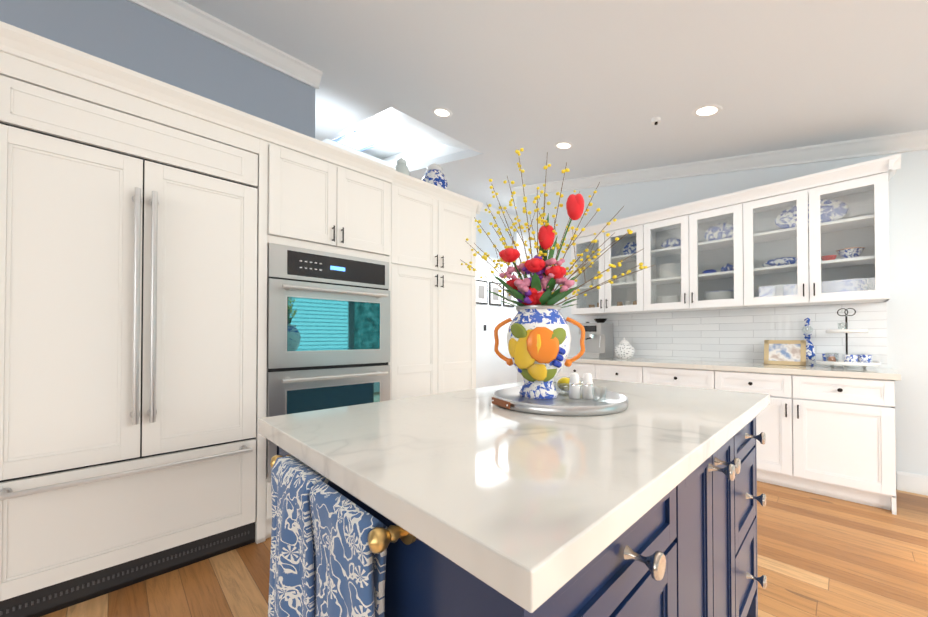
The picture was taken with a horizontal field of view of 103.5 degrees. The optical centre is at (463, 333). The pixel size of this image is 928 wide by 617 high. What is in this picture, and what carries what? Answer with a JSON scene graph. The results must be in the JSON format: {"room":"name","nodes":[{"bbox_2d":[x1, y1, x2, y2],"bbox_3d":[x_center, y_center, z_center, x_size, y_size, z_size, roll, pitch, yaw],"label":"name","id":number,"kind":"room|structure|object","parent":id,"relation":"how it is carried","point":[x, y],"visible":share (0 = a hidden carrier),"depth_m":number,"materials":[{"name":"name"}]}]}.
{"room":"kitchen","nodes":[
{"label":"kitchen","id":0,"kind":"room"},
{"bbox_2d":[0,0,314,138],"bbox_3d":[-3.017,-0.704,1.302,4.900,3.750,0.120,1,-1,-44],"label":"wall","id":1,"kind":"structure","parent":0,"point":[127,34],"depth_m":2.32,"materials":[{"name":"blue paint"}]},
{"bbox_2d":[128,0,322,89],"bbox_3d":[-2.935,-2.061,1.246,4.920,0.119,0.095,1,-1,-44],"label":"crown molding","id":2,"kind":"structure","parent":1,"relation":"attached to","point":[196,20],"depth_m":2.52,"materials":[{"name":"white wood"}]},
{"bbox_2d":[325,139,516,387],"bbox_3d":[0.357,-0.642,6.887,7.940,3.750,0.120,1,-1,-44],"label":"wall","id":3,"kind":"structure","parent":0,"point":[493,368],"depth_m":6.93,"materials":[{"name":"white paint"}]},
{"bbox_2d":[476,279,487,304],"bbox_3d":[0.314,-0.759,6.746,0.340,0.440,0.023,1,-1,-44],"label":"picture frame","id":4,"kind":"object","parent":3,"relation":"attached to","point":[481,292],"visible":0.83,"depth_m":6.74,"materials":[{"name":"black"}]},
{"bbox_2d":[489,282,500,305],"bbox_3d":[0.603,-0.756,7.023,0.340,0.440,0.023,1,-1,-44],"label":"picture frame","id":5,"kind":"object","parent":3,"relation":"attached to","point":[494,299],"visible":0.79,"depth_m":6.99,"materials":[{"name":"black"}]},
{"bbox_2d":[481,204,516,222],"bbox_3d":[0.432,-2.320,6.828,7.700,0.115,0.095,1,-1,-44],"label":"crown molding","id":6,"kind":"structure","parent":3,"relation":"attached to","point":[494,213],"depth_m":7.05,"materials":[{"name":"white wood"}]},
{"bbox_2d":[503,285,513,306],"bbox_3d":[0.891,-0.753,7.299,0.340,0.440,0.023,1,-1,-44],"label":"picture frame","id":7,"kind":"object","parent":3,"relation":"attached to","point":[506,295],"visible":0.43,"depth_m":7.25,"materials":[{"name":"black"}]},
{"bbox_2d":[41,481,927,616],"bbox_3d":[1.009,1.246,2.643,12.800,0.120,7.320,1,-1,-44],"label":"floor","id":8,"kind":"structure","parent":0,"point":[818,555],"depth_m":1.80,"materials":[{"name":"brown wood"}]},
{"bbox_2d":[0,21,261,616],"bbox_3d":[-1.728,-0.007,1.930,1.000,2.370,0.736,1,-1,-44],"label":"fridge","id":9,"kind":"object","parent":8,"relation":"on","point":[128,279],"visible":1,"depth_m":1.66,"materials":[{"name":"white paint"}]},
{"bbox_2d":[255,119,395,543],"bbox_3d":[-1.046,0.000,2.569,0.870,2.370,0.758,1,-1,-44],"label":"tall cabinet","id":10,"kind":"object","parent":8,"relation":"on","point":[324,279],"visible":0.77,"depth_m":2.27,"materials":[{"name":"white paint"}]},
{"bbox_2d":[266,243,389,477],"bbox_3d":[-1.003,0.159,2.541,0.796,1.344,0.662,1,-1,-44],"label":"double oven","id":11,"kind":"object","parent":10,"relation":"in","point":[328,311],"depth_m":2.29,"materials":[{"name":"silver metal"}]},
{"bbox_2d":[391,171,482,399],"bbox_3d":[-0.410,0.007,3.217,0.945,2.370,0.701,1,-1,-44],"label":"pantry cabinet","id":12,"kind":"object","parent":8,"relation":"on","point":[433,313],"visible":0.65,"depth_m":2.93,"materials":[{"name":"white paint"}]},
{"bbox_2d":[395,157,409,175],"bbox_3d":[-0.531,-1.339,3.109,0.150,0.319,0.150,1,-1,-44],"label":"ginger jar","id":13,"kind":"object","parent":12,"relation":"on","point":[401,165],"visible":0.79,"depth_m":3.06,"materials":[{"name":"white ceramic"}]},
{"bbox_2d":[422,163,447,189],"bbox_3d":[-0.271,-1.370,3.358,0.250,0.387,0.250,1,-1,-44],"label":"ginger jar","id":14,"kind":"object","parent":12,"relation":"on","point":[434,175],"visible":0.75,"depth_m":3.27,"materials":[{"name":"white ceramic"}]},
{"bbox_2d":[258,404,769,616],"bbox_3d":[0.318,0.733,1.235,1.694,0.875,0.946,1,-1,-44],"label":"kitchen island","id":15,"kind":"object","parent":8,"relation":"on","point":[693,552],"depth_m":0.70,"materials":[{"name":"blue paint"}]},
{"bbox_2d":[268,455,329,616],"bbox_3d":[-0.370,0.645,0.793,0.086,0.701,0.312,1,-1,-44],"label":"towel","id":16,"kind":"object","parent":15,"relation":"hanging from","point":[299,560],"depth_m":0.74,"materials":[{"name":"blue fabric"}]},
{"bbox_2d":[299,480,387,616],"bbox_3d":[-0.228,0.654,0.651,0.068,0.719,0.364,1,-1,-44],"label":"towel","id":17,"kind":"object","parent":15,"relation":"hanging from","point":[343,547],"depth_m":0.61,"materials":[{"name":"blue fabric"}]},
{"bbox_2d":[258,376,769,603],"bbox_3d":[0.336,0.273,1.297,1.670,0.044,0.970,1,-1,-44],"label":"island countertop","id":18,"kind":"structure","parent":15,"relation":"on","point":[523,498],"depth_m":0.71,"materials":[{"name":"white stone"}]},
{"bbox_2d":[492,386,627,415],"bbox_3d":[0.339,0.235,1.320,0.488,0.030,0.464,1,-1,-44],"label":"tray","id":19,"kind":"object","parent":18,"relation":"on","point":[510,398],"visible":0.79,"depth_m":1.23,"materials":[{"name":"grey metal"}]},
{"bbox_2d":[461,148,653,398],"bbox_3d":[0.332,-0.245,1.390,0.402,0.976,0.602,1,-1,-44],"label":"vase","id":20,"kind":"object","parent":19,"relation":"on","point":[538,339],"visible":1,"depth_m":1.35,"materials":[{"name":"multicoloured ceramic"}]},
{"bbox_2d":[553,377,581,394],"bbox_3d":[0.417,0.211,1.465,0.124,0.066,0.124,1,-1,-44],"label":"lemon bowl","id":21,"kind":"object","parent":19,"relation":"on","point":[562,384],"visible":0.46,"depth_m":1.45,"materials":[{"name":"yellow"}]},
{"bbox_2d":[569,373,579,398],"bbox_3d":[0.415,0.196,1.373,0.042,0.095,0.042,1,-1,-44],"label":"salt shaker","id":22,"kind":"object","parent":19,"relation":"on","point":[574,387],"visible":0.98,"depth_m":1.36,"materials":[{"name":"white ceramic"}]},
{"bbox_2d":[582,373,593,398],"bbox_3d":[0.463,0.196,1.368,0.042,0.095,0.042,1,-1,-44],"label":"pepper shaker","id":23,"kind":"object","parent":19,"relation":"on","point":[587,386],"visible":0.94,"depth_m":1.35,"materials":[{"name":"white ceramic"}]},
{"bbox_2d":[592,386,606,401],"bbox_3d":[0.481,0.217,1.302,0.052,0.050,0.052,1,-1,-44],"label":"glass votive","id":24,"kind":"object","parent":19,"relation":"on","point":[597,395],"visible":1,"depth_m":1.29,"materials":[{"name":"white"}]},
{"bbox_2d":[558,362,896,514],"bbox_3d":[2.157,0.756,3.485,0.682,0.878,2.500,1,-1,-44],"label":"base cabinet","id":25,"kind":"object","parent":8,"relation":"on","point":[834,437],"visible":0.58,"depth_m":2.65,"materials":[{"name":"white paint"}]},
{"bbox_2d":[567,357,900,379],"bbox_3d":[2.165,0.295,3.495,0.663,0.040,2.545,1,-1,-44],"label":"countertop","id":26,"kind":"structure","parent":25,"relation":"on","point":[859,372],"depth_m":2.97,"materials":[{"name":"stone"}]},
{"bbox_2d":[577,318,612,357],"bbox_3d":[1.528,0.055,4.282,0.401,0.456,0.270,1,-1,-44],"label":"espresso machine","id":27,"kind":"object","parent":26,"relation":"on","point":[598,341],"visible":0.83,"depth_m":4.22,"materials":[{"name":"silver metal"}]},
{"bbox_2d":[614,338,634,358],"bbox_3d":[1.767,0.165,4.032,0.210,0.231,0.210,1,-1,-44],"label":"jar","id":28,"kind":"object","parent":26,"relation":"on","point":[624,349],"visible":1,"depth_m":3.96,"materials":[{"name":"ceramic"}]},
{"bbox_2d":[764,340,805,365],"bbox_3d":[2.776,0.165,3.164,0.132,0.214,0.270,1,-1,-44],"label":"photo frame","id":29,"kind":"object","parent":26,"relation":"on","point":[784,352],"visible":1,"depth_m":3.13,"materials":[{"name":"beige"}]},
{"bbox_2d":[802,317,815,364],"bbox_3d":[2.914,0.065,3.103,0.100,0.410,0.100,1,-1,-44],"label":"figurine","id":30,"kind":"object","parent":26,"relation":"on","point":[810,355],"visible":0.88,"depth_m":3.07,"materials":[{"name":"white"}]},
{"bbox_2d":[816,308,880,367],"bbox_3d":[2.954,0.036,2.824,0.344,0.461,0.344,1,-1,-44],"label":"tiered stand","id":31,"kind":"object","parent":26,"relation":"on","point":[863,361],"visible":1,"depth_m":2.75,"materials":[{"name":"white wood"}]},
{"bbox_2d":[182,0,927,215],"bbox_3d":[1.009,-1.827,2.678,12.800,1.476,7.320,1,-1,-44],"label":"ceiling","id":32,"kind":"structure","parent":0,"point":[599,85],"depth_m":2.48,"materials":[{"name":"white paint"}]},
{"bbox_2d":[327,107,480,164],"bbox_3d":[-1.179,-2.602,5.014,1.540,1.080,3.090,1,-1,-44],"label":"shaft","id":33,"kind":"object","parent":32,"relation":"in","point":[407,138],"visible":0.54,"depth_m":5.15,"materials":[{"name":"white paint"}]},
{"bbox_2d":[332,130,382,151],"bbox_3d":[-1.650,-2.962,5.655,0.460,0.183,0.760,1,-1,-44],"label":"window","id":34,"kind":"structure","parent":33,"relation":"attached to","point":[353,139],"depth_m":5.66,"materials":[{"name":"white"}]},
{"bbox_2d":[431,107,452,117],"bbox_3d":[-0.201,-2.010,3.335,0.196,0.044,0.196,1,-1,-44],"label":"recessed light","id":35,"kind":"object","parent":32,"relation":"in","point":[441,112],"visible":1,"depth_m":3.33,"materials":[{"name":"white"}]},
{"bbox_2d":[554,141,573,149],"bbox_3d":[1.010,-1.899,3.704,0.196,0.044,0.196,1,-1,-44],"label":"recessed light","id":36,"kind":"object","parent":32,"relation":"in","point":[562,145],"visible":0.96,"depth_m":3.69,"materials":[{"name":"white"}]},
{"bbox_2d":[651,117,660,124],"bbox_3d":[1.560,-1.729,2.969,0.070,0.065,0.070,1,-1,-44],"label":"smoke detector","id":37,"kind":"object","parent":32,"relation":"attached to","point":[655,120],"visible":0.83,"depth_m":2.96,"materials":[{"name":"white plastic"}]},
{"bbox_2d":[692,104,722,116],"bbox_3d":[1.831,-1.674,2.757,0.196,0.044,0.196,1,-1,-44],"label":"recessed light","id":38,"kind":"object","parent":32,"relation":"in","point":[708,110],"visible":0.98,"depth_m":2.75,"materials":[{"name":"white glass"}]},
{"bbox_2d":[517,150,927,488],"bbox_3d":[2.804,-0.681,3.408,0.120,3.750,5.710,1,-1,-44],"label":"wall","id":39,"kind":"structure","parent":0,"point":[907,329],"depth_m":2.80,"materials":[{"name":"white paint"}]},
{"bbox_2d":[570,217,649,315],"bbox_3d":[1.724,-0.693,4.194,0.349,0.930,0.902,1,-1,-44],"label":"upper cabinet","id":40,"kind":"object","parent":39,"relation":"attached to","point":[630,293],"depth_m":4.12,"materials":[{"name":"white paint"}]},
{"bbox_2d":[650,197,753,312],"bbox_3d":[2.277,-0.699,3.617,0.349,0.930,0.970,1,-1,-44],"label":"upper cabinet","id":41,"kind":"object","parent":39,"relation":"attached to","point":[702,259],"depth_m":3.50,"materials":[{"name":"white paint"}]},
{"bbox_2d":[513,129,927,195],"bbox_3d":[2.726,-1.579,3.343,0.095,1.188,5.710,1,-1,-44],"label":"crown molding","id":42,"kind":"structure","parent":39,"relation":"attached to","point":[890,144],"depth_m":3.36,"materials":[{"name":"white wood"}]},
{"bbox_2d":[585,302,886,367],"bbox_3d":[2.400,0.022,3.726,0.008,0.509,2.500,1,-1,-44],"label":"tile backsplash","id":43,"kind":"structure","parent":39,"relation":"attached to","point":[733,335],"depth_m":3.45,"materials":[{"name":"white tile"}]},
{"bbox_2d":[754,165,891,307],"bbox_3d":[2.830,-0.705,3.040,0.349,0.930,0.902,1,-1,-44],"label":"upper cabinet","id":44,"kind":"object","parent":39,"relation":"attached to","point":[820,238],"depth_m":2.91,"materials":[{"name":"white paint"}]},
{"bbox_2d":[897,471,927,495],"bbox_3d":[2.755,1.123,3.341,0.016,0.140,5.710,1,-1,-44],"label":"baseboard","id":45,"kind":"structure","parent":39,"relation":"attached to","point":[912,483],"depth_m":2.72,"materials":[{"name":"white wood"}]}
]}

